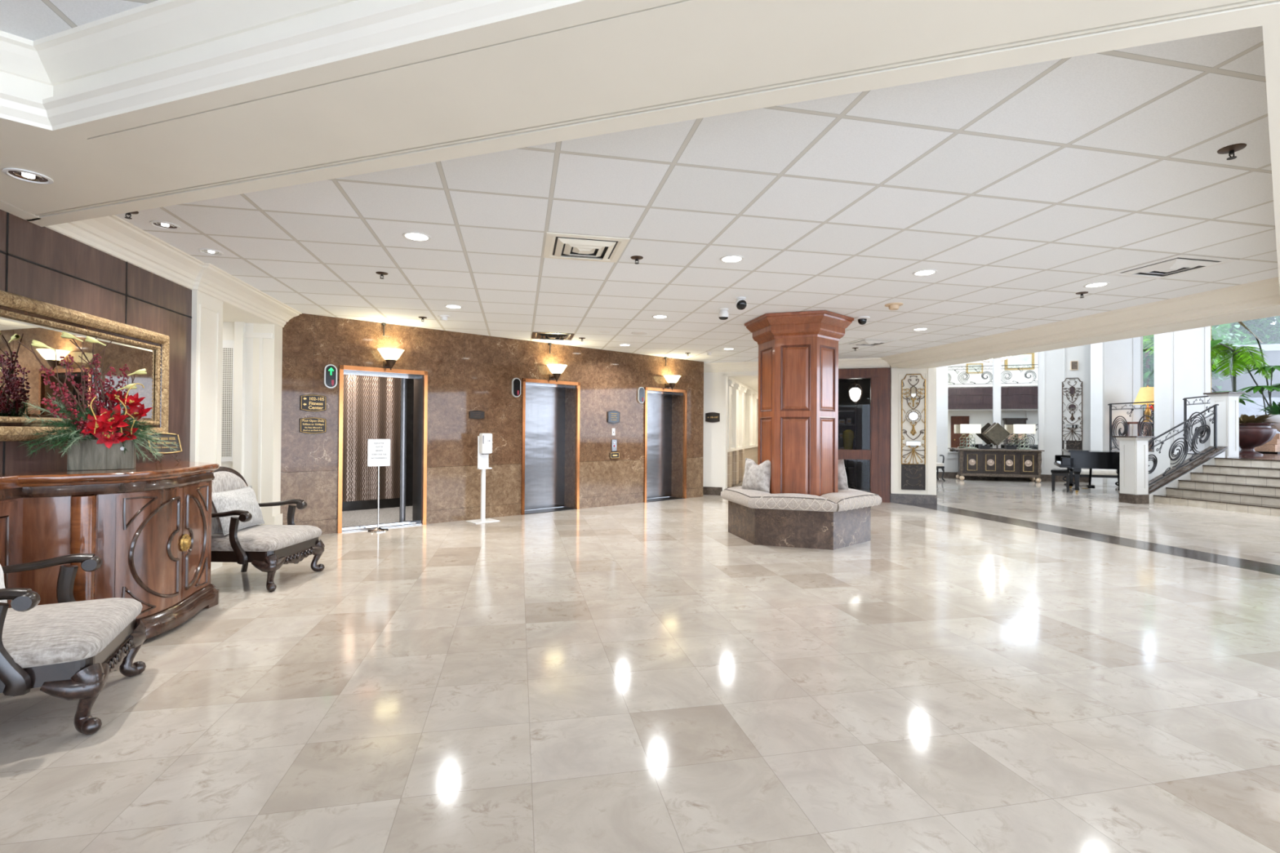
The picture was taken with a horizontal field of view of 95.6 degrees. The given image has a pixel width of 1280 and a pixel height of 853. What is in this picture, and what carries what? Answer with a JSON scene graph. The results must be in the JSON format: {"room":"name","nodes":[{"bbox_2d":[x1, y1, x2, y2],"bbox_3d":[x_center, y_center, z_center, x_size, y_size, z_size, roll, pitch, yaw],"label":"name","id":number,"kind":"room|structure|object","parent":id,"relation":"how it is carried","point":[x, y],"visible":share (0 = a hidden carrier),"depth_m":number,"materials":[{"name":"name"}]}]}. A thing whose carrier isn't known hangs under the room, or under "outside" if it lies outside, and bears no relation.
{"room":"hotel lobby","nodes":[
{"label":"hotel lobby","id":0,"kind":"room"},
{"bbox_2d":[0,0,157,40],"bbox_3d":[1.881,-1.510,1.324,10.600,0.050,6.600,0,0,-12],"label":"ceiling","id":1,"kind":"structure","parent":0,"point":[31,20],"depth_m":2.11,"materials":[{"name":"paint"}]},
{"bbox_2d":[0,0,584,130],"bbox_3d":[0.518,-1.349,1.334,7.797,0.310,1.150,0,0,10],"label":"trim","id":2,"kind":"structure","parent":1,"relation":"attached to","point":[158,28],"depth_m":2.06,"materials":[{"name":"beige paint"}]},
{"bbox_2d":[0,208,191,474],"bbox_3d":[-2.624,-0.194,-1.652,0.183,2.950,13.840,0,0,-12],"label":"wall","id":3,"kind":"structure","parent":0,"point":[46,264],"depth_m":3.90,"materials":[{"name":"brown wood"}]},
{"bbox_2d":[0,289,169,441],"bbox_3d":[-3.376,-0.339,2.513,0.056,0.830,4.500,0,0,-12],"label":"wall mirror","id":4,"kind":"object","parent":3,"relation":"attached to","point":[23,319],"visible":0.77,"depth_m":3.60,"materials":[{"name":"gold wood"}]},
{"bbox_2d":[44,214,204,289],"bbox_3d":[-3.693,-1.309,4.242,0.230,0.205,1.800,0,0,-12],"label":"trim","id":5,"kind":"structure","parent":3,"relation":"attached to","point":[113,235],"depth_m":4.22,"materials":[{"name":"beige paint"}]},
{"bbox_2d":[0,0,1279,294],"bbox_3d":[1.699,-1.195,2.178,10.200,0.033,4.965,0,0,-12],"label":"ceiling beam","id":6,"kind":"structure","parent":3,"relation":"attached to","point":[586,68],"depth_m":2.01,"materials":[{"name":"beige paint"}]},
{"bbox_2d":[2,168,53,184],"bbox_3d":[-2.934,-1.200,2.786,0.170,0.008,0.170,1,-1,-35],"label":"spotlight","id":7,"kind":"object","parent":6,"relation":"in","point":[30,176],"visible":1,"depth_m":2.78,"materials":[{"name":"white plastic"}]},
{"bbox_2d":[221,321,272,524],"bbox_3d":[-5.064,-0.042,5.887,1.900,2.740,1.600,0,0,-12],"label":"wall","id":8,"kind":"structure","parent":0,"point":[242,334],"depth_m":6.67,"materials":[{"name":"white paint"}]},
{"bbox_2d":[189,289,222,571],"bbox_3d":[-4.250,0.029,5.270,0.642,2.600,0.460,0,0,-12],"label":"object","id":9,"kind":"structure","parent":8,"relation":"attached to","point":[206,335],"depth_m":5.28,"materials":[{"name":"beige paint"}]},
{"bbox_2d":[221,339,234,461],"bbox_3d":[-4.784,-0.294,6.596,0.316,1.380,0.040,0,0,-12],"label":"air vent","id":10,"kind":"object","parent":8,"relation":"in","point":[228,357],"visible":0.41,"depth_m":6.60,"materials":[{"name":"metal"}]},
{"bbox_2d":[251,323,282,524],"bbox_3d":[-4.377,0.041,6.848,0.242,2.600,0.280,0,0,-12],"label":"trim","id":11,"kind":"structure","parent":8,"relation":"attached to","point":[272,348],"depth_m":6.72,"materials":[{"name":"beige paint"}]},
{"bbox_2d":[222,302,273,324],"bbox_3d":[-4.423,-1.301,6.092,0.620,0.210,1.200,0,0,-12],"label":"wall","id":12,"kind":"structure","parent":0,"point":[231,313],"depth_m":6.29,"materials":[{"name":"beige paint"}]},
{"bbox_2d":[192,262,302,327],"bbox_3d":[-4.108,-1.297,6.004,0.400,0.205,2.180,0,0,-12],"label":"trim","id":13,"kind":"structure","parent":12,"relation":"attached to","point":[211,280],"depth_m":5.75,"materials":[{"name":"beige paint"}]},
{"bbox_2d":[280,313,703,534],"bbox_3d":[-1.679,0.011,9.509,7.440,2.740,0.451,1,-1,-41],"label":"wall","id":14,"kind":"structure","parent":0,"point":[467,372],"depth_m":8.54,"materials":[{"name":"brown stone"}]},
{"bbox_2d":[299,417,326,433],"bbox_3d":[-4.034,-0.012,7.168,0.290,0.205,0.025,1,-1,-41],"label":"wall sign","id":15,"kind":"object","parent":14,"relation":"attached to","point":[308,424],"visible":1,"depth_m":7.16,"materials":[{"name":"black metal"}]},
{"bbox_2d":[300,394,326,411],"bbox_3d":[-4.032,-0.290,7.170,0.285,0.215,0.025,1,-1,-41],"label":"wall sign","id":16,"kind":"object","parent":14,"relation":"attached to","point":[308,402],"visible":1,"depth_m":7.16,"materials":[{"name":"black metal"}]},
{"bbox_2d":[324,364,337,388],"bbox_3d":[-3.883,-0.630,7.289,0.145,0.300,0.041,1,-1,-41],"label":"indicator light","id":17,"kind":"object","parent":14,"relation":"attached to","point":[330,371],"visible":1,"depth_m":7.27,"materials":[{"name":"black plastic"}]},
{"bbox_2d":[337,364,427,533],"bbox_3d":[-3.910,0.064,8.658,1.860,2.610,2.128,1,-1,-41],"label":"elevator","id":18,"kind":"object","parent":14,"relation":"attached to","point":[375,402],"visible":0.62,"depth_m":9.25,"materials":[{"name":"brown metal"}]},
{"bbox_2d":[377,322,404,369],"bbox_3d":[-3.276,-1.058,7.641,0.334,0.635,0.325,1,-1,-41],"label":"wall sconce","id":19,"kind":"object","parent":14,"relation":"attached to","point":[390,356],"visible":1,"depth_m":7.58,"materials":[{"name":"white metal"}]},
{"bbox_2d":[469,410,484,419],"bbox_3d":[-2.407,-0.172,8.570,0.235,0.130,0.025,1,-1,-41],"label":"wall sign","id":20,"kind":"object","parent":14,"relation":"attached to","point":[476,415],"visible":1,"depth_m":8.56,"materials":[{"name":"brown metal"}]},
{"bbox_2d":[511,377,520,397],"bbox_3d":[-1.913,-0.603,8.986,0.145,0.300,0.040,1,-1,-41],"label":"indicator light","id":21,"kind":"object","parent":14,"relation":"attached to","point":[516,382],"visible":1,"depth_m":8.96,"materials":[{"name":"black plastic"}]},
{"bbox_2d":[520,377,580,515],"bbox_3d":[-1.550,0.317,9.546,1.080,2.130,0.395,1,-1,-41],"label":"elevator","id":22,"kind":"object","parent":14,"relation":"attached to","point":[550,409],"visible":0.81,"depth_m":9.74,"materials":[{"name":"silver metal"}]},
{"bbox_2d":[546,342,566,382],"bbox_3d":[-1.333,-1.031,9.315,0.334,0.635,0.325,1,-1,-41],"label":"wall sconce","id":23,"kind":"object","parent":14,"relation":"attached to","point":[557,370],"visible":1,"depth_m":9.25,"materials":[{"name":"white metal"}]},
{"bbox_2d":[607,410,619,423],"bbox_3d":[-0.464,-0.167,10.242,0.270,0.235,0.025,1,-1,-41],"label":"wall sign","id":24,"kind":"object","parent":14,"relation":"attached to","point":[613,416],"visible":1,"depth_m":10.23,"materials":[{"name":"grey metal"}]},
{"bbox_2d":[637,386,644,403],"bbox_3d":[0.025,-0.576,10.654,0.145,0.300,0.040,1,-1,-41],"label":"indicator","id":25,"kind":"object","parent":14,"relation":"attached to","point":[641,391],"visible":1,"depth_m":10.63,"materials":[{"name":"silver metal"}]},
{"bbox_2d":[643,386,687,502],"bbox_3d":[0.377,0.344,11.205,1.085,2.130,0.395,1,-1,-41],"label":"elevator","id":26,"kind":"object","parent":14,"relation":"attached to","point":[664,409],"visible":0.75,"depth_m":11.43,"materials":[{"name":"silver metal"}]},
{"bbox_2d":[663,356,680,390],"bbox_3d":[0.611,-1.004,10.989,0.334,0.635,0.325,1,-1,-41],"label":"wall sconce","id":27,"kind":"object","parent":14,"relation":"attached to","point":[672,380],"visible":1,"depth_m":10.93,"materials":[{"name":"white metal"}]},
{"bbox_2d":[0,478,1279,852],"bbox_3d":[9.195,1.534,12.133,37.000,0.120,28.000,0,0,-12],"label":"floor","id":28,"kind":"structure","parent":0,"point":[654,677],"depth_m":2.83,"materials":[{"name":"stone"}]},
{"bbox_2d":[0,553,146,734],"bbox_3d":[-2.820,0.826,2.630,0.775,0.988,0.822,1,-1,-28],"label":"armchair","id":29,"kind":"object","parent":28,"relation":"on","point":[68,649],"visible":1,"depth_m":2.50,"materials":[{"name":"grey fabric"}]},
{"bbox_2d":[1,597,142,668],"bbox_3d":[-2.798,0.931,2.642,0.696,0.121,0.756,1,-1,-28],"label":"seat cushion","id":30,"kind":"object","parent":29,"relation":"on","point":[68,632],"depth_m":2.54,"materials":[{"name":"grey fabric"}]},
{"bbox_2d":[0,460,219,643],"bbox_3d":[-3.073,0.789,2.569,0.651,1.050,4.596,0,0,-12],"label":"credenza","id":31,"kind":"object","parent":28,"relation":"on","point":[148,524],"visible":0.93,"depth_m":3.44,"materials":[{"name":"brown wood"}]},
{"bbox_2d":[17,331,177,470],"bbox_3d":[-3.371,-0.152,3.583,0.434,0.840,0.851,0,-1,18],"label":"flower arrangement","id":32,"kind":"object","parent":31,"relation":"on","point":[100,438],"visible":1,"depth_m":3.59,"materials":[{"name":"red plant"}]},
{"bbox_2d":[146,432,182,462],"bbox_3d":[-3.625,0.161,4.412,0.199,0.226,0.205,0,-1,26],"label":"sign","id":33,"kind":"object","parent":31,"relation":"on","point":[167,437],"visible":0.81,"depth_m":4.42,"materials":[{"name":"gold metal"}]},
{"bbox_2d":[210,466,324,591],"bbox_3d":[-3.311,0.843,5.039,0.775,0.988,0.822,0,0,1],"label":"armchair","id":34,"kind":"object","parent":28,"relation":"on","point":[267,547],"visible":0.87,"depth_m":4.84,"materials":[{"name":"grey fabric"}]},
{"bbox_2d":[211,485,264,535],"bbox_3d":[-3.457,0.712,5.002,0.201,0.349,0.628,0,0,-5],"label":"throw pillow","id":35,"kind":"object","parent":34,"relation":"on","point":[245,498],"visible":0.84,"depth_m":4.91,"materials":[{"name":"grey fabric"}]},
{"bbox_2d":[211,524,321,551],"bbox_3d":[-3.286,0.948,5.038,0.696,0.121,0.756,0,0,1],"label":"seat cushion","id":36,"kind":"object","parent":34,"relation":"on","point":[257,538],"depth_m":4.80,"materials":[{"name":"grey fabric"}]},
{"bbox_2d":[367,439,390,533],"bbox_3d":[-3.384,0.758,7.516,0.250,1.190,0.250,0,0,0],"label":"stand","id":37,"kind":"object","parent":28,"relation":"on","point":[378,450],"visible":1,"depth_m":7.50,"materials":[{"name":"silver metal"}]},
{"bbox_2d":[466,433,499,524],"bbox_3d":[-2.260,0.733,8.370,0.380,1.270,0.300,1,-1,-44],"label":"stand","id":38,"kind":"object","parent":28,"relation":"on","point":[484,440],"visible":1,"depth_m":8.34,"materials":[{"name":"white plastic"}]},
{"bbox_2d":[479,433,492,454],"bbox_3d":[-2.215,0.250,8.335,0.181,0.305,0.169,0,0,-12],"label":"dispenser","id":39,"kind":"object","parent":38,"relation":"on","point":[485,439],"depth_m":8.29,"materials":[{"name":"white plastic"}]},
{"bbox_2d":[744,310,853,496],"bbox_3d":[1.991,0.024,7.355,1.169,2.725,1.350,0,0,-12],"label":"wooden column","id":40,"kind":"structure","parent":28,"relation":"on","point":[798,351],"depth_m":6.98,"materials":[{"name":"brown wood"}]},
{"bbox_2d":[728,500,871,550],"bbox_3d":[1.984,1.172,7.345,1.507,0.430,1.740,0,0,-12],"label":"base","id":41,"kind":"object","parent":28,"relation":"on","point":[832,531],"visible":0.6,"depth_m":6.68,"materials":[{"name":"stone"}]},
{"bbox_2d":[720,488,837,511],"bbox_3d":[1.611,0.869,7.017,0.858,0.166,1.448,0,0,-12],"label":"seat cushion","id":42,"kind":"object","parent":41,"relation":"on","point":[753,499],"visible":0.98,"depth_m":6.61,"materials":[{"name":"beige fabric"}]},
{"bbox_2d":[741,457,770,493],"bbox_3d":[1.463,0.613,7.260,0.208,0.417,0.427,1,-1,-43],"label":"throw pillow","id":43,"kind":"object","parent":42,"relation":"on","point":[756,477],"visible":0.81,"depth_m":7.17,"materials":[{"name":"fabric"}]},
{"bbox_2d":[820,488,881,511],"bbox_3d":[2.462,0.875,7.195,0.858,0.166,1.448,0,0,-12],"label":"seat cushion","id":44,"kind":"object","parent":41,"relation":"on","point":[851,499],"visible":0.87,"depth_m":6.74,"materials":[{"name":"beige fabric"}]},
{"bbox_2d":[837,459,848,489],"bbox_3d":[2.498,0.621,7.509,0.212,0.414,0.427,1,-1,-30],"label":"throw pillow","id":45,"kind":"object","parent":44,"relation":"on","point":[842,475],"visible":0.35,"depth_m":7.34,"materials":[{"name":"fabric"}]},
{"bbox_2d":[936,444,945,481],"bbox_3d":[8.070,1.010,16.093,0.574,0.982,0.495,0,0,7],"label":"chair","id":46,"kind":"object","parent":28,"relation":"on","point":[939,465],"visible":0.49,"depth_m":15.86,"materials":[{"name":"beige fabric"}]},
{"bbox_2d":[953,448,1044,482],"bbox_3d":[9.990,1.076,16.241,2.080,0.875,0.660,0,-1,18],"label":"sideboard","id":47,"kind":"object","parent":28,"relation":"on","point":[1016,463],"visible":1,"depth_m":15.99,"materials":[{"name":"brown wood"}]},
{"bbox_2d":[960,424,981,448],"bbox_3d":[9.371,0.285,16.462,0.500,0.700,0.240,0,-1,18],"label":"table lamp","id":48,"kind":"object","parent":47,"relation":"on","point":[964,428],"visible":1,"depth_m":16.39,"materials":[{"name":"white fabric"}]},
{"bbox_2d":[981,422,1010,449],"bbox_3d":[9.978,0.257,16.259,0.700,0.760,0.170,0,-1,18],"label":"sculpture","id":49,"kind":"object","parent":47,"relation":"on","point":[996,433],"visible":0.96,"depth_m":16.22,"materials":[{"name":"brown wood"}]},
{"bbox_2d":[1013,424,1035,449],"bbox_3d":[10.626,0.290,16.051,0.500,0.700,0.240,0,-1,18],"label":"table lamp","id":50,"kind":"object","parent":47,"relation":"on","point":[1017,428],"visible":0.99,"depth_m":15.97,"materials":[{"name":"white fabric"}]},
{"bbox_2d":[1050,468,1070,492],"bbox_3d":[9.664,1.237,13.341,0.340,0.500,0.600,0,-1,38],"label":"piano bench","id":51,"kind":"object","parent":28,"relation":"on","point":[1055,472],"visible":1,"depth_m":13.17,"materials":[{"name":"black wood"}]},
{"bbox_2d":[1053,448,1119,493],"bbox_3d":[10.491,1.015,13.264,1.583,0.947,1.510,0,-1,31],"label":"grand piano","id":52,"kind":"object","parent":28,"relation":"on","point":[1074,460],"visible":0.81,"depth_m":12.87,"materials":[{"name":"black wood"}]},
{"bbox_2d":[896,502,1279,575],"bbox_3d":[6.388,1.403,4.813,0.700,0.022,12.820,0,0,-12],"label":"trim","id":53,"kind":"structure","parent":28,"relation":"in","point":[1273,569],"depth_m":7.06,"materials":[{"name":"stone"}]},
{"bbox_2d":[1062,468,1118,486],"bbox_3d":[11.433,1.303,14.590,1.300,0.427,0.440,0,-1,18],"label":"window bench","id":54,"kind":"object","parent":28,"relation":"on","point":[1084,473],"visible":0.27,"depth_m":14.41,"materials":[{"name":"beige fabric"}]},
{"bbox_2d":[1062,468,1117,475],"bbox_3d":[11.434,1.149,14.591,1.300,0.120,0.440,0,-1,18],"label":"cushion","id":55,"kind":"object","parent":54,"relation":"on","point":[1083,472],"depth_m":14.40,"materials":[{"name":"beige fabric"}]},
{"bbox_2d":[1112,435,1155,503],"bbox_3d":[9.501,0.825,11.172,0.450,1.285,0.450,0,0,-12],"label":"newel post","id":56,"kind":"object","parent":28,"relation":"on","point":[1134,450],"visible":1,"depth_m":11.04,"materials":[{"name":"white paint"}]},
{"bbox_2d":[1106,450,1194,485],"bbox_3d":[12.297,1.059,13.546,0.698,0.894,3.398,0,0,10],"label":"trim","id":57,"kind":"structure","parent":28,"relation":"on","point":[1110,481],"depth_m":14.01,"materials":[{"name":"white paint"}]},
{"bbox_2d":[1182,395,1209,454],"bbox_3d":[12.132,-0.010,12.617,0.044,1.285,1.134,0,-1,19],"label":"stair railing","id":58,"kind":"object","parent":57,"relation":"on","point":[1184,399],"visible":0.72,"depth_m":12.88,"materials":[{"name":"metal"}]},
{"bbox_2d":[1148,450,1225,502],"bbox_3d":[10.684,0.981,11.535,2.060,0.994,0.240,0,0,-12],"label":"trim","id":59,"kind":"structure","parent":28,"relation":"on","point":[1186,476],"depth_m":11.41,"materials":[{"name":"white paint"}]},
{"bbox_2d":[1148,446,1227,493],"bbox_3d":[10.665,0.885,11.532,2.140,0.986,0.300,0,0,-12],"label":"trim","id":60,"kind":"structure","parent":59,"relation":"on","point":[1215,451],"depth_m":11.51,"materials":[{"name":"stone"}]},
{"bbox_2d":[1148,404,1218,485],"bbox_3d":[10.645,0.428,11.525,2.131,1.780,0.044,0,0,-12],"label":"stair railing","id":61,"kind":"object","parent":60,"relation":"on","point":[1194,440],"visible":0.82,"depth_m":11.57,"materials":[{"name":"metal"}]},
{"bbox_2d":[1153,457,1279,516],"bbox_3d":[12.279,1.003,5.110,2.043,0.864,12.980,0,0,-12],"label":"staircase","id":62,"kind":"structure","parent":28,"relation":"on","point":[1242,485],"depth_m":10.62,"materials":[{"name":"tile"}]},
{"bbox_2d":[115,26,1278,363],"bbox_3d":[1.293,-1.379,6.566,11.773,0.050,9.078,1,-1,-39],"label":"ceiling","id":63,"kind":"structure","parent":0,"point":[1023,187],"depth_m":3.83,"materials":[{"name":"tile"}]},
{"bbox_2d":[149,220,180,230],"bbox_3d":[-3.309,-1.402,4.047,0.170,0.008,0.170,1,-1,-35],"label":"recessed light","id":64,"kind":"object","parent":63,"relation":"in","point":[162,224],"visible":1,"depth_m":4.04,"materials":[{"name":"white plastic"}]},
{"bbox_2d":[198,248,224,255],"bbox_3d":[-3.436,-1.397,4.654,0.170,0.008,0.170,1,-1,-35],"label":"recessed light","id":65,"kind":"object","parent":63,"relation":"in","point":[209,251],"visible":1,"depth_m":4.65,"materials":[{"name":"white plastic"}]},
{"bbox_2d":[402,231,431,241],"bbox_3d":[-1.636,-1.391,4.255,0.196,0.011,0.196,0,0,-12],"label":"recessed light","id":66,"kind":"object","parent":63,"relation":"in","point":[414,236],"visible":1,"depth_m":4.25,"materials":[{"name":"white plastic"}]},
{"bbox_2d":[531,331,574,340],"bbox_3d":[-1.309,-1.338,8.682,0.605,0.032,0.605,0,0,-12],"label":"ceiling vent","id":67,"kind":"object","parent":63,"relation":"in","point":[542,335],"visible":1,"depth_m":8.58,"materials":[{"name":"metal"}]},
{"bbox_2d":[542,231,629,262],"bbox_3d":[-0.434,-1.367,4.504,0.605,0.032,0.605,0,0,-12],"label":"ceiling vent","id":68,"kind":"object","parent":63,"relation":"in","point":[557,246],"visible":1,"depth_m":4.43,"materials":[{"name":"white metal"}]},
{"bbox_2d":[718,308,728,319],"bbox_3d":[0.965,-1.294,6.711,0.120,0.124,0.120,0,0,-12],"label":"security camera","id":69,"kind":"object","parent":63,"relation":"attached to","point":[723,314],"visible":1,"depth_m":6.67,"materials":[{"name":"white plastic"}]},
{"bbox_2d":[720,255,743,262],"bbox_3d":[0.752,-1.372,4.755,0.196,0.011,0.196,0,0,-12],"label":"recessed light","id":70,"kind":"object","parent":63,"relation":"in","point":[727,259],"visible":1,"depth_m":4.75,"materials":[{"name":"white plastic"}]},
{"bbox_2d":[734,296,746,310],"bbox_3d":[1.065,-1.295,6.135,0.120,0.128,0.125,0,0,-12],"label":"security camera","id":71,"kind":"object","parent":63,"relation":"attached to","point":[740,304],"visible":1,"depth_m":6.09,"materials":[{"name":"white plastic"}]},
{"bbox_2d":[842,338,897,346],"bbox_3d":[3.591,-1.302,9.086,0.605,0.032,0.605,0,0,-12],"label":"ceiling vent","id":72,"kind":"object","parent":63,"relation":"in","point":[864,342],"visible":1,"depth_m":8.97,"materials":[{"name":"white plastic"}]},
{"bbox_2d":[912,269,937,275],"bbox_3d":[2.514,-1.357,5.124,0.196,0.011,0.196,0,0,-12],"label":"recessed light","id":73,"kind":"object","parent":63,"relation":"in","point":[926,272],"visible":1,"depth_m":5.12,"materials":[{"name":"white plastic"}]},
{"bbox_2d":[1103,253,1239,279],"bbox_3d":[4.467,-1.332,4.908,0.605,0.032,0.605,0,0,-12],"label":"ceiling vent","id":74,"kind":"object","parent":63,"relation":"in","point":[1179,264],"visible":1,"depth_m":4.83,"materials":[{"name":"white plastic"}]},
{"bbox_2d":[1217,142,1246,159],"bbox_3d":[2.925,-1.350,2.870,0.104,0.050,0.104,0,0,-12],"label":"sprinkler","id":75,"kind":"object","parent":63,"relation":"attached to","point":[1230,149],"visible":1,"depth_m":2.86,"materials":[{"name":"brown metal"}]},
{"bbox_2d":[727,376,758,487],"bbox_3d":[3.518,0.163,15.231,1.883,2.600,6.900,0,-1,18],"label":"wall","id":76,"kind":"structure","parent":0,"point":[743,392],"depth_m":14.37,"materials":[{"name":"white paint"}]},
{"bbox_2d":[702,367,888,495],"bbox_3d":[2.909,0.059,11.685,3.870,2.740,0.220,0,-1,18],"label":"wall","id":77,"kind":"structure","parent":0,"point":[715,384],"depth_m":12.03,"materials":[{"name":"white paint"}]},
{"bbox_2d":[705,412,719,422],"bbox_3d":[1.503,-0.189,12.040,0.300,0.210,0.025,0,-1,18],"label":"wall sign","id":78,"kind":"object","parent":77,"relation":"attached to","point":[712,417],"visible":1,"depth_m":12.03,"materials":[{"name":"brown metal"}]},
{"bbox_2d":[703,357,889,372],"bbox_3d":[2.877,-1.215,11.559,3.880,0.185,0.185,0,-1,18],"label":"trim","id":79,"kind":"structure","parent":77,"relation":"attached to","point":[873,362],"depth_m":11.69,"materials":[{"name":"beige paint"}]},
{"bbox_2d":[838,368,890,502],"bbox_3d":[4.021,0.163,11.259,1.510,2.540,0.215,0,-1,18],"label":"door","id":80,"kind":"structure","parent":77,"relation":"in","point":[864,394],"depth_m":11.14,"materials":[{"name":"brown wood"}]},
{"bbox_2d":[880,276,1279,368],"bbox_3d":[5.245,-1.224,8.081,0.290,0.195,5.850,0,0,-12],"label":"ceiling beam","id":81,"kind":"structure","parent":77,"relation":"attached to","point":[1263,292],"depth_m":6.74,"materials":[{"name":"beige paint"}]},
{"bbox_2d":[888,365,937,504],"bbox_3d":[5.207,-2.061,11.119,0.795,7.000,0.545,0,-1,18],"label":"wall column","id":82,"kind":"structure","parent":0,"point":[929,495],"depth_m":10.87,"materials":[{"name":"beige paint"}]},
{"bbox_2d":[901,373,925,489],"bbox_3d":[5.105,0.100,10.842,0.422,2.165,0.027,0,-1,18],"label":"wall panel","id":83,"kind":"object","parent":82,"relation":"attached to","point":[913,475],"visible":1,"depth_m":10.84,"materials":[{"name":"gold metal"}]},
{"bbox_2d":[936,336,1142,482],"bbox_3d":[9.812,-1.982,16.963,7.846,7.000,0.460,0,-1,18],"label":"wall","id":84,"kind":"structure","parent":0,"point":[1054,366],"depth_m":16.20,"materials":[{"name":"white paint"}]},
{"bbox_2d":[947,359,992,451],"bbox_3d":[9.592,-1.161,16.870,1.159,3.805,0.018,0,-1,18],"label":"wall mirror","id":85,"kind":"object","parent":84,"relation":"attached to","point":[973,381],"visible":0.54,"depth_m":16.86,"materials":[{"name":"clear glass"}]},
{"bbox_2d":[1000,351,1038,449],"bbox_3d":[10.765,-1.157,16.485,0.922,3.805,0.018,0,-1,18],"label":"wall mirror","id":86,"kind":"object","parent":84,"relation":"attached to","point":[1019,373],"visible":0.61,"depth_m":16.47,"materials":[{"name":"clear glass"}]},
{"bbox_2d":[1062,377,1082,455],"bbox_3d":[11.932,-0.236,16.030,0.481,2.217,0.027,0,-1,18],"label":"wall panel","id":87,"kind":"object","parent":84,"relation":"attached to","point":[1072,444],"visible":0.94,"depth_m":16.02,"materials":[{"name":"brown metal"}]},
{"bbox_2d":[1090,337,1154,484],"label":"wall","id":88,"kind":"structure","parent":84,"relation":"in","point":[1115,365],"depth_m":15.31,"materials":[{"name":"white paint"}]},
{"bbox_2d":[1142,315,1279,450],"bbox_3d":[19.598,-1.481,17.149,13.030,4.400,0.070,0,0,-12],"label":"window","id":89,"kind":"structure","parent":88,"relation":"attached to","point":[1267,330],"depth_m":16.68,"materials":[{"name":"clear glass"}]},
{"bbox_2d":[897,302,1279,368],"bbox_3d":[5.981,-3.453,6.667,0.615,4.680,8.550,0,0,-12],"label":"trim","id":90,"kind":"structure","parent":0,"point":[1273,312],"depth_m":6.99,"materials":[{"name":"beige paint"}]},
{"bbox_2d":[1154,326,1210,477],"bbox_3d":[12.707,-1.991,13.601,1.200,7.000,0.352,0,0,-12],"label":"wall pier","id":91,"kind":"object","parent":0,"point":[1182,358],"visible":0.21,"depth_m":13.44,"materials":[{"name":"white paint"}]},
{"bbox_2d":[1148,450,1279,459],"bbox_3d":[20.494,0.939,8.937,16.205,0.563,17.100,0,0,-12],"label":"floor","id":92,"kind":"structure","parent":0,"point":[1272,456],"depth_m":12.22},
{"bbox_2d":[1125,422,1153,435],"bbox_3d":[12.923,0.271,14.749,1.100,0.770,0.400,0,0,-12],"label":"console table","id":93,"kind":"object","parent":92,"relation":"on","point":[1128,423],"visible":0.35,"depth_m":14.63,"materials":[{"name":"brown wood"}]},
{"bbox_2d":[1133,385,1154,422],"bbox_3d":[12.899,-0.584,14.750,0.570,0.940,0.570,0,0,-12],"label":"table lamp","id":94,"kind":"object","parent":93,"relation":"on","point":[1145,393],"visible":0.71,"depth_m":14.67,"materials":[{"name":"yellow fabric"}]},
{"bbox_2d":[1203,391,1245,457],"bbox_3d":[11.955,-0.035,11.879,0.450,1.320,0.450,0,0,-12],"label":"newel post","id":95,"kind":"object","parent":92,"relation":"on","point":[1228,409],"visible":0.87,"depth_m":11.74,"materials":[{"name":"white paint"}]},
{"bbox_2d":[1210,321,1271,405],"bbox_3d":[16.297,-1.167,15.753,3.132,3.709,0.496,1,-1,-19],"label":"plant","id":96,"kind":"object","parent":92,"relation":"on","point":[1213,343],"visible":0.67,"depth_m":16.02,"materials":[{"name":"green plant"}]},
{"bbox_2d":[1210,342,1273,391],"bbox_3d":[16.323,-0.791,15.953,1.719,2.957,1.730,0,0,-12],"label":"palm tree","id":97,"kind":"object","parent":92,"relation":"on","point":[1251,358],"visible":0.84,"depth_m":15.65,"materials":[{"name":"green plant"}]},
{"bbox_2d":[1235,365,1279,414],"bbox_3d":[16.767,-0.465,15.367,1.990,2.307,1.230,0,0,-12],"label":"plant","id":98,"kind":"object","parent":92,"relation":"on","point":[1260,388],"visible":0.56,"depth_m":15.32,"materials":[{"name":"green plant"}]},
{"bbox_2d":[1239,413,1277,455],"bbox_3d":[13.805,0.177,13.240,1.150,0.944,1.024,0,-1,26],"label":"urn planter","id":99,"kind":"object","parent":92,"relation":"on","point":[1254,432],"visible":0.7,"depth_m":12.91,"materials":[{"name":"ceramic"}]},
{"bbox_2d":[1240,433,1279,453],"bbox_3d":[16.550,0.429,14.711,2.400,0.500,0.700,0,0,-12],"label":"plinth","id":100,"kind":"object","parent":92,"relation":"on","point":[1273,446],"visible":0.52,"depth_m":14.30,"materials":[{"name":"beige stone"}]},
{"bbox_2d":[1255,400,1279,431],"bbox_3d":[16.454,-0.238,14.702,1.842,0.833,1.022,1,-1,-27],"label":"plant","id":101,"kind":"object","parent":92,"relation":"on","point":[1275,410],"visible":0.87,"depth_m":14.52,"materials":[{"name":"green plant"}]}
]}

